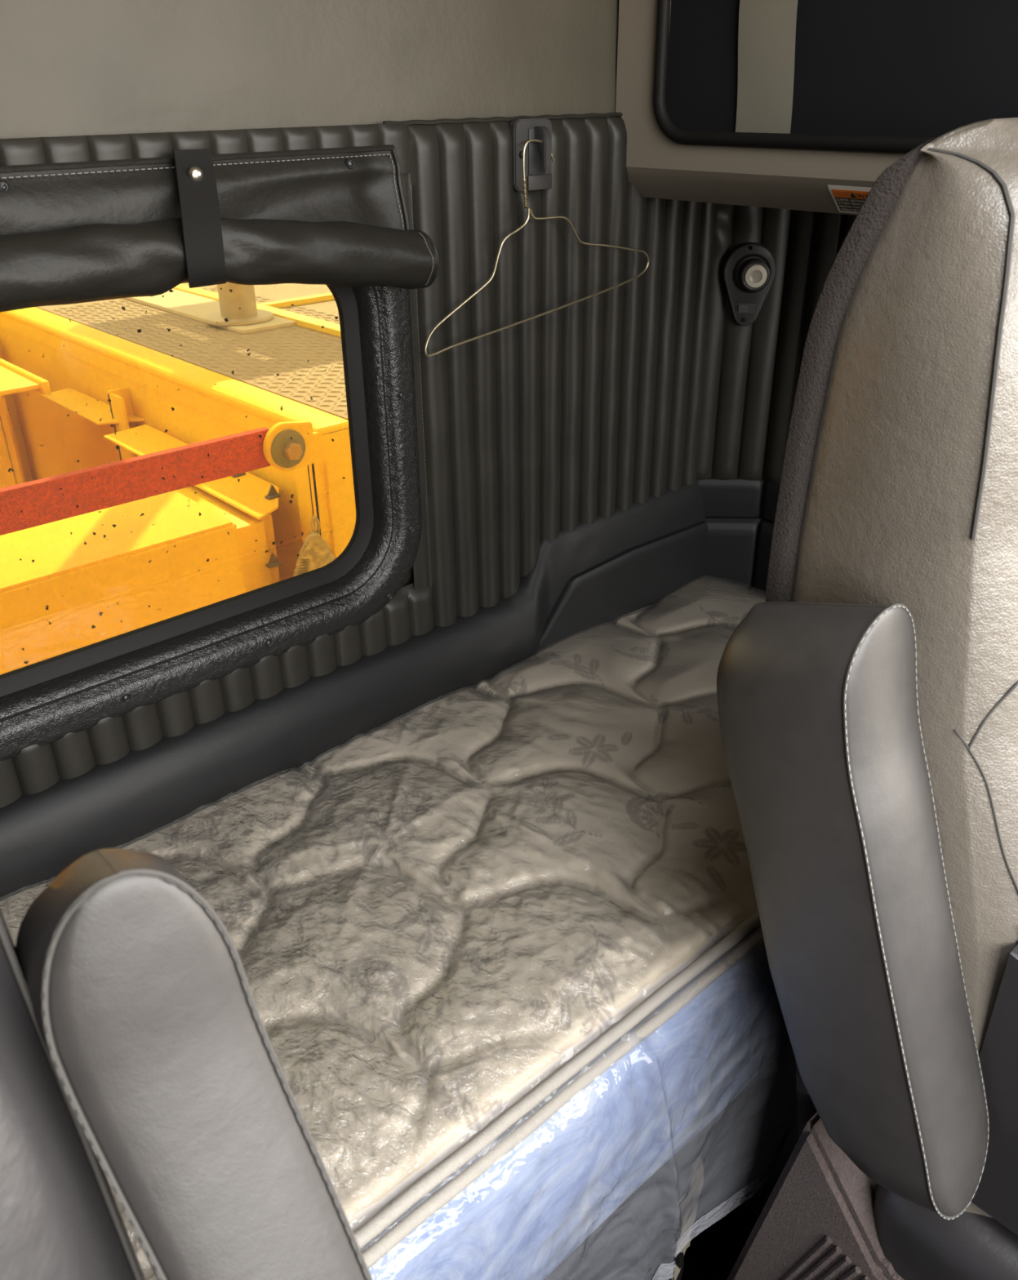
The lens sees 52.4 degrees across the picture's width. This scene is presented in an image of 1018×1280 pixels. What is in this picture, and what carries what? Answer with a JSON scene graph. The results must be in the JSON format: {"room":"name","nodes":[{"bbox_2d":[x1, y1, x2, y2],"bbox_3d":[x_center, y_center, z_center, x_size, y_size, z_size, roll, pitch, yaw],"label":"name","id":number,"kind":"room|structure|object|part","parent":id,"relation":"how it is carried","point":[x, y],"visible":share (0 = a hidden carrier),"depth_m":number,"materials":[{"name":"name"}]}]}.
{"room":"vehicle interior","nodes":[
{"label":"vehicle interior","id":0,"kind":"room"},
{"bbox_2d":[0,0,619,587],"bbox_3d":[-0.541,-0.035,1.005,2.500,2.120,0.062,-24,36,-36],"label":"wall","id":1,"kind":"structure","parent":0,"point":[68,68],"depth_m":1.02,"materials":[{"name":"plastic"}]},
{"bbox_2d":[0,281,422,760],"bbox_3d":[-0.607,-0.068,0.870,1.312,0.505,0.040,-24,36,-36],"label":"window","id":2,"kind":"structure","parent":1,"relation":"in","point":[197,485],"depth_m":1.11,"materials":[{"name":"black glass"}]},
{"bbox_3d":[-0.620,-0.074,0.882,1.176,0.369,0.004,-24,36,-36],"label":"glass pane","id":3,"kind":"part","parent":2,"relation":"part of","materials":[{"name":"clear glass"}]},
{"bbox_2d":[0,144,439,311],"bbox_3d":[-0.588,-0.239,0.718,1.325,0.148,0.077,-24,36,-36],"label":"window shade","id":4,"kind":"object","parent":1,"relation":"attached to","point":[88,231],"visible":1,"depth_m":0.94,"materials":[{"name":"black leather"}]},
{"bbox_2d":[0,480,707,901],"bbox_3d":[-0.533,0.210,1.051,2.305,0.224,0.044,-24,36,-36],"label":"trim","id":5,"kind":"structure","parent":1,"relation":"attached to","point":[627,562],"depth_m":1.31,"materials":[{"name":"black plastic"}]},
{"bbox_2d":[0,111,717,808],"bbox_3d":[-0.393,-0.136,1.035,1.881,0.667,0.018,-24,36,-36],"label":"wall panel","id":6,"kind":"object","parent":1,"relation":"attached to","point":[527,431],"depth_m":1.32,"materials":[{"name":"black plastic"}]},
{"bbox_2d":[508,117,551,191],"bbox_3d":[0.032,-0.571,1.217,0.061,0.076,0.032,-24,36,-36],"label":"coat hook","id":7,"kind":"object","parent":1,"relation":"attached to","point":[538,156],"visible":1,"depth_m":1.21,"materials":[{"name":"grey plastic"}]},
{"bbox_2d":[424,138,648,356],"bbox_3d":[0.043,-0.487,1.257,0.386,0.222,0.008,-24,36,-36],"label":"wire hanger","id":8,"kind":"object","parent":7,"relation":"hanging from","point":[524,180],"visible":1,"depth_m":1.23,"materials":[{"name":"silver metal"}]},
{"bbox_2d":[543,1044,797,1279],"bbox_3d":[-0.347,0.782,1.214,2.400,0.479,0.520,-24,36,-36],"label":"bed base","id":9,"kind":"structure","parent":1,"relation":"attached to","point":[760,1111],"depth_m":1.47,"materials":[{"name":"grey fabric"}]},
{"bbox_2d":[0,575,797,1279],"bbox_3d":[-0.207,0.512,1.090,2.138,0.480,0.621,-24,36,-36],"label":"mattress","id":10,"kind":"object","parent":9,"relation":"on","point":[500,948],"visible":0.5,"depth_m":1.05,"materials":[{"name":"beige fabric"}]},
{"bbox_3d":[-0.033,0.540,0.882,2.135,0.255,0.018,-24,36,-36],"label":"panel","id":11,"kind":"part","parent":10,"relation":"part of","materials":[{"name":"fabric"}]},
{"bbox_2d":[671,1156,703,1279],"bbox_3d":[0.205,0.697,1.212,0.020,0.180,0.081,15,32,27],"label":"strap","id":12,"kind":"object","parent":10,"relation":"hanging from","point":[696,1188],"visible":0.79,"depth_m":1.20,"materials":[{"name":"grey fabric"}]},
{"bbox_2d":[635,1113,798,1279],"bbox_3d":[0.128,1.254,0.874,2.500,0.040,2.010,-24,36,-36],"label":"floor","id":13,"kind":"structure","parent":0,"point":[715,1247],"depth_m":1.54,"materials":[{"name":"black carpet"}]},
{"bbox_2d":[0,848,372,1279],"bbox_3d":[-0.158,0.694,0.323,0.564,1.476,0.856,-24,36,-36],"label":"seat","id":14,"kind":"object","parent":13,"relation":"on","point":[137,1051],"visible":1,"depth_m":0.37,"materials":[{"name":"grey leather"}]},
{"bbox_3d":[-0.295,0.431,0.288,0.490,0.976,0.505,-24,36,-36],"label":"backrest","id":15,"kind":"part","parent":14,"relation":"part of","materials":[{"name":"grey leather"}]},
{"bbox_2d":[716,117,1017,1279],"bbox_3d":[0.605,0.361,0.922,0.585,1.476,0.750,-24,36,-36],"label":"passenger seat","id":16,"kind":"object","parent":13,"relation":"on","point":[868,707],"visible":1,"depth_m":0.78,"materials":[{"name":"grey leather"}]},
{"bbox_3d":[0.283,0.211,0.834,0.102,0.513,0.279,-24,36,-36],"label":"armrest","id":17,"kind":"part","parent":16,"relation":"part of","materials":[{"name":"leather"}]},
{"bbox_2d":[872,1183,1017,1279],"bbox_3d":[0.704,0.580,0.979,0.505,0.155,0.540,-24,36,-36],"label":"seat cushion","id":18,"kind":"object","parent":16,"relation":"on","point":[911,1241],"depth_m":0.94,"materials":[{"name":"grey leather"}]},
{"bbox_3d":[1.029,-0.097,1.084,0.040,2.120,2.010,-24,36,-36],"label":"wall","id":19,"kind":"structure","parent":0,"visible":0},
{"bbox_2d":[697,476,780,595],"bbox_3d":[0.534,-0.080,1.602,0.568,0.260,0.079,21,35,35],"label":"trim","id":20,"kind":"structure","parent":19,"relation":"attached to","point":[740,513],"depth_m":1.70,"materials":[{"name":"black plastic"}]},
{"bbox_2d":[722,242,776,325],"bbox_3d":[0.351,-0.519,1.514,0.077,0.117,0.027,1,28,3],"label":"reading lamp","id":21,"kind":"object","parent":19,"relation":"attached to","point":[749,269],"visible":1,"depth_m":1.50,"materials":[{"name":"grey plastic"}]},
{"bbox_2d":[735,302,755,313],"bbox_3d":[0.350,-0.491,1.530,0.028,0.015,0.002,1,28,3],"label":"switch","id":22,"kind":"object","parent":21,"relation":"attached to","point":[740,308],"depth_m":1.53,"materials":[{"name":"grey plastic"}]},
{"bbox_2d":[733,253,771,293],"bbox_3d":[0.355,-0.534,1.506,0.055,0.055,0.004,1,28,3],"label":"socket","id":23,"kind":"object","parent":21,"relation":"attached to","point":[752,273],"depth_m":1.50,"materials":[{"name":"black plastic"}]},
{"bbox_2d":[696,203,857,483],"bbox_3d":[0.529,-0.395,1.437,0.572,0.520,0.083,20,35,34],"label":"wall panel","id":24,"kind":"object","parent":19,"relation":"attached to","point":[751,375],"depth_m":1.56,"materials":[{"name":"black plastic"}]},
{"bbox_2d":[615,0,1017,214],"bbox_3d":[0.433,-0.813,1.115,0.321,0.635,0.564,-24,36,-36],"label":"upper cabinet","id":25,"kind":"object","parent":19,"relation":"attached to","point":[772,104],"visible":0.86,"depth_m":1.14,"materials":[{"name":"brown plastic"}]},
{"bbox_2d":[827,184,871,213],"bbox_3d":[0.397,-0.477,1.124,0.031,0.031,0.100,-24,36,-36],"label":"warning label","id":26,"kind":"object","parent":25,"relation":"attached to","point":[848,199],"visible":0.43,"depth_m":1.14,"materials":[{"name":"white paper"}]}
]}

